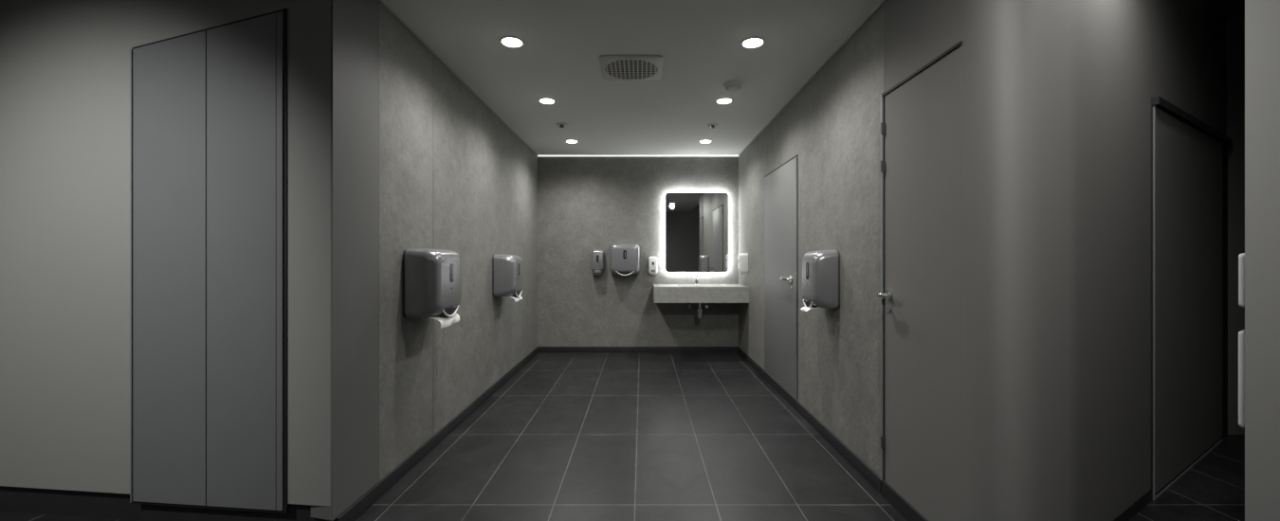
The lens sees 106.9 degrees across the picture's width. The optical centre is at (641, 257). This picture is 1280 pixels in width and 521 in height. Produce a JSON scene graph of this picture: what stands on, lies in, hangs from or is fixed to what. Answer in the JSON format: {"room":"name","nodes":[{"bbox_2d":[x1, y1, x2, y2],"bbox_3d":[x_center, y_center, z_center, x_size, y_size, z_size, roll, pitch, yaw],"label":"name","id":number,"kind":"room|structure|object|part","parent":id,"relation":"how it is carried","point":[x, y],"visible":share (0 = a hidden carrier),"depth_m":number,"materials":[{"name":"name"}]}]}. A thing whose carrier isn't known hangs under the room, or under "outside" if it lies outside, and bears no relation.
{"room":"public restroom","nodes":[
{"label":"public restroom","id":0,"kind":"room"},
{"bbox_2d":[0,0,330,507],"bbox_3d":[-2.496,-0.120,2.307,2.267,2.460,0.144,0,0,6],"label":"wall","id":1,"kind":"structure","parent":0,"point":[64,64],"depth_m":2.25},
{"bbox_2d":[129,49,133,503],"bbox_3d":[-2.376,0.084,2.211,0.006,2.112,0.014,0,0,0],"label":"strip","id":2,"kind":"object","parent":1,"relation":"attached to","point":[131,50],"visible":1,"depth_m":2.20,"materials":[{"name":"metal"}]},
{"bbox_2d":[132,30,206,506],"bbox_3d":[-2.182,0.048,2.192,0.378,2.173,0.009,0,0,6],"label":"leaf","id":3,"kind":"object","parent":1,"relation":"attached to","point":[170,76],"visible":1,"depth_m":2.19,"materials":[{"name":"laminate"}]},
{"bbox_2d":[0,486,346,520],"bbox_3d":[-2.506,1.181,2.313,2.245,0.138,0.094,0,0,6],"label":"baseboard","id":4,"kind":"structure","parent":1,"relation":"attached to","point":[18,500],"depth_m":2.27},
{"bbox_2d":[132,8,287,513],"bbox_3d":[-1.990,0.014,2.176,0.791,2.272,0.004,0,0,6],"label":"frame","id":5,"kind":"object","parent":1,"relation":"attached to","point":[284,511],"visible":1,"depth_m":2.13,"materials":[{"name":"grey metal"}]},
{"bbox_2d":[206,11,283,511],"bbox_3d":[-1.800,0.015,2.149,0.379,2.241,0.010,0,0,6],"label":"leaf","id":6,"kind":"object","parent":1,"relation":"attached to","point":[241,56],"depth_m":2.14,"materials":[{"name":"laminate"}]},
{"bbox_3d":[-1.641,0.018,2.128,0.003,2.234,0.003,0,0,0],"label":"edge strip","id":7,"kind":"part","parent":6,"relation":"part of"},
{"bbox_2d":[310,0,537,520],"bbox_3d":[-1.435,-0.050,4.180,0.120,2.600,4.140,0,0,0],"label":"wall","id":8,"kind":"structure","parent":0,"point":[453,176],"depth_m":2.74,"materials":[{"name":"paint"}]},
{"bbox_2d":[402,248,461,329],"bbox_3d":[-1.273,0.184,2.925,0.205,0.477,0.410,0,0,0],"label":"paper towel dispenser","id":9,"kind":"object","parent":8,"relation":"attached to","point":[431,278],"visible":1,"depth_m":2.74,"materials":[{"name":"silver metal"}]},
{"bbox_3d":[-1.366,0.150,2.925,0.018,0.402,0.398,0,0,0],"label":"plate","id":10,"kind":"part","parent":9,"relation":"part of","materials":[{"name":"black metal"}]},
{"bbox_2d":[335,347,538,520],"bbox_3d":[-1.368,1.211,4.183,0.014,0.078,4.105,0,0,0],"label":"baseboard","id":11,"kind":"structure","parent":8,"relation":"attached to","point":[354,512],"depth_m":2.89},
{"bbox_2d":[377,0,538,156],"bbox_3d":[-1.370,-1.344,4.219,0.010,0.012,4.038,0,0,0],"label":"trim","id":12,"kind":"structure","parent":8,"relation":"attached to","point":[383,4],"depth_m":3.22,"materials":[{"name":"metal"}]},
{"bbox_2d":[492,255,522,302],"bbox_3d":[-1.273,0.194,4.535,0.205,0.448,0.370,0,0,0],"label":"paper towel dispenser","id":13,"kind":"object","parent":8,"relation":"attached to","point":[506,269],"visible":1,"depth_m":4.36,"materials":[{"name":"silver metal"}]},
{"bbox_3d":[-1.366,0.168,4.535,0.018,0.387,0.359,0,0,0],"label":"plate","id":14,"kind":"part","parent":13,"relation":"part of","materials":[{"name":"silver metal"}]},
{"bbox_2d":[0,352,1244,520],"bbox_3d":[0.725,1.300,2.375,8.950,0.100,8.050,0,0,0],"label":"floor","id":15,"kind":"structure","parent":0,"point":[569,436],"depth_m":2.90,"materials":[{"name":"tile"}]},
{"bbox_2d":[381,0,882,155],"bbox_3d":[-1.165,-1.400,2.375,5.170,0.100,8.050,0,0,0],"label":"ceiling","id":16,"kind":"structure","parent":0,"point":[698,42],"depth_m":3.19,"materials":[{"name":"paint"}]},
{"bbox_2d":[499,36,524,47],"bbox_3d":[-0.811,-1.341,2.960,0.152,0.017,0.152,0,0,0],"label":"recessed light","id":17,"kind":"object","parent":16,"relation":"in","point":[507,41],"visible":1,"depth_m":2.94,"materials":[{"name":"white"}]},
{"bbox_2d":[537,97,555,104],"bbox_3d":[-0.814,-1.341,4.070,0.152,0.017,0.152,0,0,0],"label":"recessed light","id":18,"kind":"object","parent":16,"relation":"in","point":[547,100],"visible":1,"depth_m":4.04,"materials":[{"name":"white plastic"}]},
{"bbox_2d":[556,122,566,127],"bbox_3d":[-0.810,-1.335,4.790,0.110,0.031,0.110,0,0,0],"label":"sprinkler","id":19,"kind":"object","parent":16,"relation":"attached to","point":[560,124],"visible":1,"depth_m":4.77,"materials":[{"name":"silver metal"}]},
{"bbox_2d":[565,139,578,143],"bbox_3d":[-0.812,-1.341,5.490,0.152,0.017,0.152,0,0,0],"label":"recessed light","id":20,"kind":"object","parent":16,"relation":"in","point":[568,140],"visible":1,"depth_m":5.45,"materials":[{"name":"white"}]},
{"bbox_2d":[598,54,663,80],"bbox_3d":[-0.075,-1.342,3.370,0.440,0.016,0.440,0,0,0],"label":"ceiling air vent","id":21,"kind":"object","parent":16,"relation":"in","point":[612,67],"depth_m":3.33,"materials":[{"name":"grey metal"}]},
{"bbox_2d":[698,139,712,143],"bbox_3d":[0.736,-1.341,5.490,0.152,0.017,0.152,0,0,0],"label":"recessed light","id":22,"kind":"object","parent":16,"relation":"in","point":[704,140],"visible":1,"depth_m":5.45,"materials":[{"name":"white plastic"}]},
{"bbox_2d":[707,123,717,128],"bbox_3d":[0.720,-1.335,4.820,0.110,0.031,0.110,0,0,0],"label":"sprinkler","id":23,"kind":"object","parent":16,"relation":"attached to","point":[712,125],"visible":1,"depth_m":4.80,"materials":[{"name":"silver metal"}]},
{"bbox_2d":[715,97,732,104],"bbox_3d":[0.708,-1.341,4.070,0.152,0.017,0.152,0,0,0],"label":"recessed light","id":24,"kind":"object","parent":16,"relation":"in","point":[722,100],"visible":1,"depth_m":4.04,"materials":[{"name":"white plastic"}]},
{"bbox_2d":[723,80,743,91],"bbox_3d":[0.710,-1.326,3.690,0.150,0.048,0.150,0,0,0],"label":"smoke detector","id":25,"kind":"object","parent":16,"relation":"attached to","point":[734,85],"visible":1,"depth_m":3.65,"materials":[{"name":"white plastic"}]},
{"bbox_2d":[740,36,765,48],"bbox_3d":[0.695,-1.341,2.970,0.152,0.017,0.152,0,0,0],"label":"recessed light","id":26,"kind":"object","parent":16,"relation":"in","point":[751,42],"visible":1,"depth_m":2.95,"materials":[{"name":"white plastic"}]},
{"bbox_2d":[537,156,738,347],"bbox_3d":[-0.050,-0.050,6.310,2.850,2.600,0.120,0,0,0],"label":"wall","id":27,"kind":"structure","parent":0,"point":[586,205],"depth_m":6.25,"materials":[{"name":"paint"}]},
{"bbox_2d":[591,250,604,276],"bbox_3d":[-0.575,0.073,6.187,0.165,0.350,0.125,0,0,0],"label":"soap dispenser","id":28,"kind":"object","parent":27,"relation":"attached to","point":[597,256],"visible":1,"depth_m":6.14,"materials":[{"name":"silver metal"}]},
{"bbox_3d":[-0.575,0.183,6.181,0.140,0.100,0.099,0,0,0],"label":"push lever","id":29,"kind":"part","parent":28,"relation":"part of","materials":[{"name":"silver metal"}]},
{"bbox_2d":[610,243,639,275],"bbox_3d":[-0.217,0.023,6.148,0.385,0.416,0.205,0,0,0],"label":"paper towel dispenser","id":30,"kind":"object","parent":27,"relation":"attached to","point":[625,258],"visible":1,"depth_m":6.05,"materials":[{"name":"silver metal"}]},
{"bbox_2d":[538,347,737,352],"bbox_3d":[-0.050,1.211,6.243,2.650,0.078,0.014,0,0,0],"label":"baseboard","id":31,"kind":"structure","parent":27,"relation":"attached to","point":[540,349],"depth_m":6.24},
{"bbox_2d":[538,155,737,156],"bbox_3d":[-0.050,-1.343,6.244,2.650,0.014,0.012,0,0,0],"label":"trim","id":32,"kind":"structure","parent":27,"relation":"attached to","point":[539,155],"depth_m":6.24,"materials":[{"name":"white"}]},
{"bbox_2d":[648,256,657,275],"bbox_3d":[0.144,0.108,6.204,0.115,0.247,0.092,0,0,0],"label":"dispenser","id":33,"kind":"object","parent":27,"relation":"attached to","point":[652,261],"visible":1,"depth_m":6.16,"materials":[{"name":"white plastic"}]},
{"bbox_2d":[664,191,729,273],"bbox_3d":[0.717,-0.331,6.214,0.850,1.069,0.072,0,0,0],"label":"backlit mirror","id":34,"kind":"object","parent":27,"relation":"attached to","point":[696,223],"visible":1,"depth_m":6.18,"materials":[{"name":"mirror"}]},
{"bbox_2d":[653,284,749,303],"bbox_3d":[0.711,0.441,5.944,1.127,0.194,0.609,0,0,0],"label":"countertop","id":35,"kind":"structure","parent":27,"relation":"attached to","point":[662,293],"depth_m":5.64,"materials":[{"name":"stone"}]},
{"bbox_2d":[694,274,698,284],"bbox_3d":[0.710,0.280,6.062,0.056,0.140,0.171,0,0,0],"label":"faucet","id":36,"kind":"object","parent":35,"relation":"on","point":[696,278],"visible":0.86,"depth_m":6.10,"materials":[{"name":"silver metal"}]},
{"bbox_2d":[687,303,708,318],"bbox_3d":[0.730,0.650,6.080,0.264,0.232,0.329,0,0,0],"label":"trap","id":37,"kind":"object","parent":35,"relation":"attached to","point":[699,310],"visible":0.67,"depth_m":5.93,"materials":[{"name":"silver metal"}]},
{"bbox_2d":[696,309,702,318],"bbox_3d":[0.730,0.702,5.950,0.068,0.128,0.068,0,0,0],"label":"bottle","id":38,"kind":"object","parent":37,"relation":"on","point":[699,311],"depth_m":5.92,"materials":[{"name":"silver metal"}]},
{"bbox_2d":[677,284,723,286],"bbox_3d":[0.730,0.407,5.905,0.544,0.126,0.334,0,0,0],"label":"basin","id":39,"kind":"object","parent":35,"relation":"in","point":[678,284],"depth_m":6.05,"materials":[{"name":"ceramic"}]},
{"bbox_2d":[738,4,883,476],"bbox_3d":[1.325,-0.050,4.375,0.100,2.600,3.750,0,0,0],"label":"wall","id":40,"kind":"structure","parent":0,"point":[832,124],"depth_m":3.09,"materials":[{"name":"paint"}]},
{"bbox_2d":[737,253,748,274],"bbox_3d":[1.224,0.076,5.760,0.102,0.262,0.130,0,0,0],"label":"dispenser","id":41,"kind":"object","parent":40,"relation":"attached to","point":[742,258],"visible":1,"depth_m":5.70,"materials":[{"name":"white plastic"}]},
{"bbox_2d":[764,371,795,409],"bbox_3d":[1.265,1.210,4.394,0.014,0.080,1.003,0,0,0],"label":"toe kick gap","id":42,"kind":"object","parent":40,"relation":"attached to","point":[779,390],"visible":1,"depth_m":4.33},
{"bbox_2d":[764,157,795,399],"bbox_3d":[1.268,0.173,4.394,0.007,2.003,1.003,0,0,0],"label":"leaf","id":43,"kind":"object","parent":40,"relation":"attached to","point":[779,186],"visible":1,"depth_m":4.35,"materials":[{"name":"laminate"}]},
{"bbox_2d":[779,277,790,280],"bbox_3d":[1.226,0.180,4.060,0.061,0.024,0.140,0,0,0],"label":"lever","id":44,"kind":"object","parent":43,"relation":"attached to","point":[782,279],"visible":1,"depth_m":4.00,"materials":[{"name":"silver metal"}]},
{"bbox_2d":[764,154,798,401],"bbox_3d":[1.273,0.203,4.395,0.004,2.095,1.040,0,0,0],"label":"frame","id":45,"kind":"object","parent":40,"relation":"attached to","point":[796,155],"visible":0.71,"depth_m":3.88,"materials":[{"name":"grey metal"}]},
{"bbox_2d":[795,156,797,401],"bbox_3d":[1.268,0.193,3.888,0.008,2.055,0.004,0,0,0],"label":"strip","id":46,"kind":"object","parent":40,"relation":"attached to","point":[795,156],"visible":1,"depth_m":3.89,"materials":[{"name":"metal"}]},
{"bbox_2d":[737,347,881,493],"bbox_3d":[1.268,1.211,4.082,0.014,0.078,4.305,0,0,0],"label":"baseboard","id":47,"kind":"structure","parent":40,"relation":"attached to","point":[865,470],"depth_m":3.10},
{"bbox_2d":[737,0,887,156],"bbox_3d":[1.270,-1.344,4.119,0.010,0.012,4.238,0,0,0],"label":"trim","id":48,"kind":"structure","parent":40,"relation":"attached to","point":[869,16],"depth_m":3.23,"materials":[{"name":"metal"}]},
{"bbox_2d":[800,250,840,311],"bbox_3d":[1.176,0.156,3.190,0.198,0.411,0.290,0,0,0],"label":"paper towel dispenser","id":49,"kind":"object","parent":40,"relation":"attached to","point":[820,268],"visible":1,"depth_m":3.05,"materials":[{"name":"silver metal"}]},
{"bbox_3d":[1.266,0.142,3.190,0.018,0.377,0.281,0,0,0],"label":"plate","id":50,"kind":"part","parent":49,"relation":"part of","materials":[{"name":"silver metal"}]},
{"bbox_2d":[881,92,884,480],"bbox_3d":[1.273,0.191,2.500,0.004,2.118,0.024,0,0,0],"label":"frame","id":51,"kind":"object","parent":40,"relation":"attached to","point":[883,93],"visible":0.43,"depth_m":2.49,"materials":[{"name":"grey metal"}]},
{"bbox_2d":[881,480,928,520],"bbox_3d":[1.265,1.210,2.195,0.014,0.080,0.590,0,0,0],"label":"baseboard","id":52,"kind":"structure","parent":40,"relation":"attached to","point":[898,502],"depth_m":2.31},
{"bbox_2d":[881,40,962,96],"bbox_3d":[1.271,-0.856,2.193,0.008,0.012,0.614,0,0,0],"label":"door frame","id":53,"kind":"structure","parent":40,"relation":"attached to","point":[959,44],"depth_m":2.12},
{"bbox_2d":[884,46,960,520],"bbox_3d":[1.275,0.186,2.193,0.001,2.068,0.597,0,0,0],"label":"door","id":54,"kind":"structure","parent":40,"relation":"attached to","point":[923,115],"depth_m":2.15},
{"bbox_2d":[877,292,890,298],"bbox_3d":[1.236,0.190,2.395,0.061,0.024,0.110,0,0,0],"label":"lever","id":55,"kind":"object","parent":54,"relation":"attached to","point":[880,295],"visible":1,"depth_m":2.38,"materials":[{"name":"silver metal"}]},
{"bbox_2d":[884,290,892,299],"bbox_3d":[1.268,0.190,2.440,0.012,0.052,0.052,0,0,0],"label":"rosette","id":56,"kind":"object","parent":54,"relation":"attached to","point":[888,292],"visible":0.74,"depth_m":2.42,"materials":[{"name":"silver metal"}]},
{"bbox_2d":[883,0,1226,520],"bbox_3d":[2.580,-0.225,2.849,3.318,2.950,0.740,0,0,-31],"label":"wall","id":57,"kind":"structure","parent":0,"point":[1055,95],"depth_m":1.88,"materials":[{"name":"grey paint"}]},
{"bbox_2d":[880,95,883,494],"bbox_3d":[1.266,0.198,2.499,0.011,2.105,0.007,0,0,0],"label":"strip","id":58,"kind":"object","parent":57,"relation":"attached to","point":[882,97],"visible":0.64,"depth_m":2.50,"materials":[{"name":"metal"}]},
{"bbox_2d":[880,436,884,448],"bbox_3d":[1.264,0.970,2.491,0.015,0.060,0.010,0,0,0],"label":"hinge","id":59,"kind":"object","parent":57,"relation":"attached to","point":[882,437],"visible":1,"depth_m":2.49,"materials":[{"name":"silver metal"}]},
{"bbox_2d":[880,160,884,172],"bbox_3d":[1.264,-0.480,2.491,0.015,0.060,0.010,0,0,0],"label":"hinge","id":60,"kind":"object","parent":57,"relation":"attached to","point":[882,161],"visible":1,"depth_m":2.49,"materials":[{"name":"silver metal"}]},
{"bbox_2d":[880,122,884,134],"bbox_3d":[1.264,-0.680,2.491,0.015,0.060,0.010,0,0,0],"label":"hinge","id":61,"kind":"object","parent":57,"relation":"attached to","point":[882,123],"visible":1,"depth_m":2.49,"materials":[{"name":"silver metal"}]},
{"bbox_2d":[1111,489,1151,520],"bbox_3d":[2.060,1.220,2.106,1.312,0.060,0.009,0,0,-31],"label":"baseboard","id":62,"kind":"structure","parent":57,"relation":"attached to","point":[1145,499],"depth_m":2.30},
{"bbox_2d":[1152,105,1155,500],"bbox_3d":[2.637,0.233,2.442,0.006,2.035,0.010,0,0,-31],"label":"strip","id":63,"kind":"object","parent":57,"relation":"attached to","point":[1154,106],"visible":1,"depth_m":2.44,"materials":[{"name":"silver metal"}]},
{"bbox_2d":[1150,97,1227,500],"bbox_3d":[3.372,0.212,2.889,1.749,2.075,0.006,0,0,-31],"label":"frame","id":64,"kind":"object","parent":57,"relation":"attached to","point":[1224,147],"visible":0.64,"depth_m":3.26,"materials":[{"name":"black metal"}]},
{"bbox_2d":[1155,107,1222,493],"bbox_3d":[3.299,0.220,2.840,1.528,2.000,0.008,0,0,-31],"label":"leaf","id":65,"kind":"object","parent":57,"relation":"attached to","point":[1188,160],"visible":1,"depth_m":2.77,"materials":[{"name":"laminate"}]},
{"bbox_2d":[1155,438,1223,500],"bbox_3d":[3.300,1.244,2.838,1.528,0.012,0.008,0,0,-31],"label":"sill","id":66,"kind":"structure","parent":57,"relation":"attached to","point":[1211,449],"depth_m":2.76,"materials":[{"name":"metal"}]},
{"bbox_2d":[1152,95,1232,146],"bbox_3d":[3.369,-0.805,2.871,1.726,0.040,0.024,0,0,-31],"label":"trim","id":67,"kind":"structure","parent":57,"relation":"attached to","point":[1160,102],"depth_m":2.73,"materials":[{"name":"black metal"}]},
{"bbox_2d":[1212,0,1244,17],"bbox_3d":[3.310,-1.750,1.275,3.780,0.100,5.850,0,0,0],"label":"ceiling","id":68,"kind":"structure","parent":0,"point":[1229,8],"depth_m":3.21,"materials":[{"name":"black paint"}]},
{"bbox_2d":[1226,17,1244,434],"bbox_3d":[4.600,-0.225,3.407,1.000,2.950,0.110,0,0,0],"label":"wall corridor end","id":69,"kind":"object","parent":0,"point":[1235,26],"depth_m":3.35,"materials":[{"name":"black paint"}]},
{"bbox_2d":[1238,329,1244,428],"bbox_3d":[2.026,0.400,1.574,0.130,0.320,0.046,0,0,-31],"label":"waste bin","id":70,"kind":"object","parent":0,"point":[1241,335],"depth_m":1.55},
{"bbox_2d":[1244,0,1279,520],"bbox_3d":[3.436,-0.225,2.267,3.731,2.950,0.216,0,0,-31],"label":"wall","id":71,"kind":"structure","parent":0,"point":[1262,17],"depth_m":1.40,"materials":[{"name":"grey paint"}]},
{"bbox_2d":[1238,253,1244,308],"bbox_3d":[2.026,0.080,1.574,0.120,0.190,0.046,0,0,-31],"label":"dispenser","id":72,"kind":"object","parent":71,"relation":"attached to","point":[1241,258],"visible":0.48,"depth_m":1.56,"materials":[{"name":"white plastic"}]}
]}

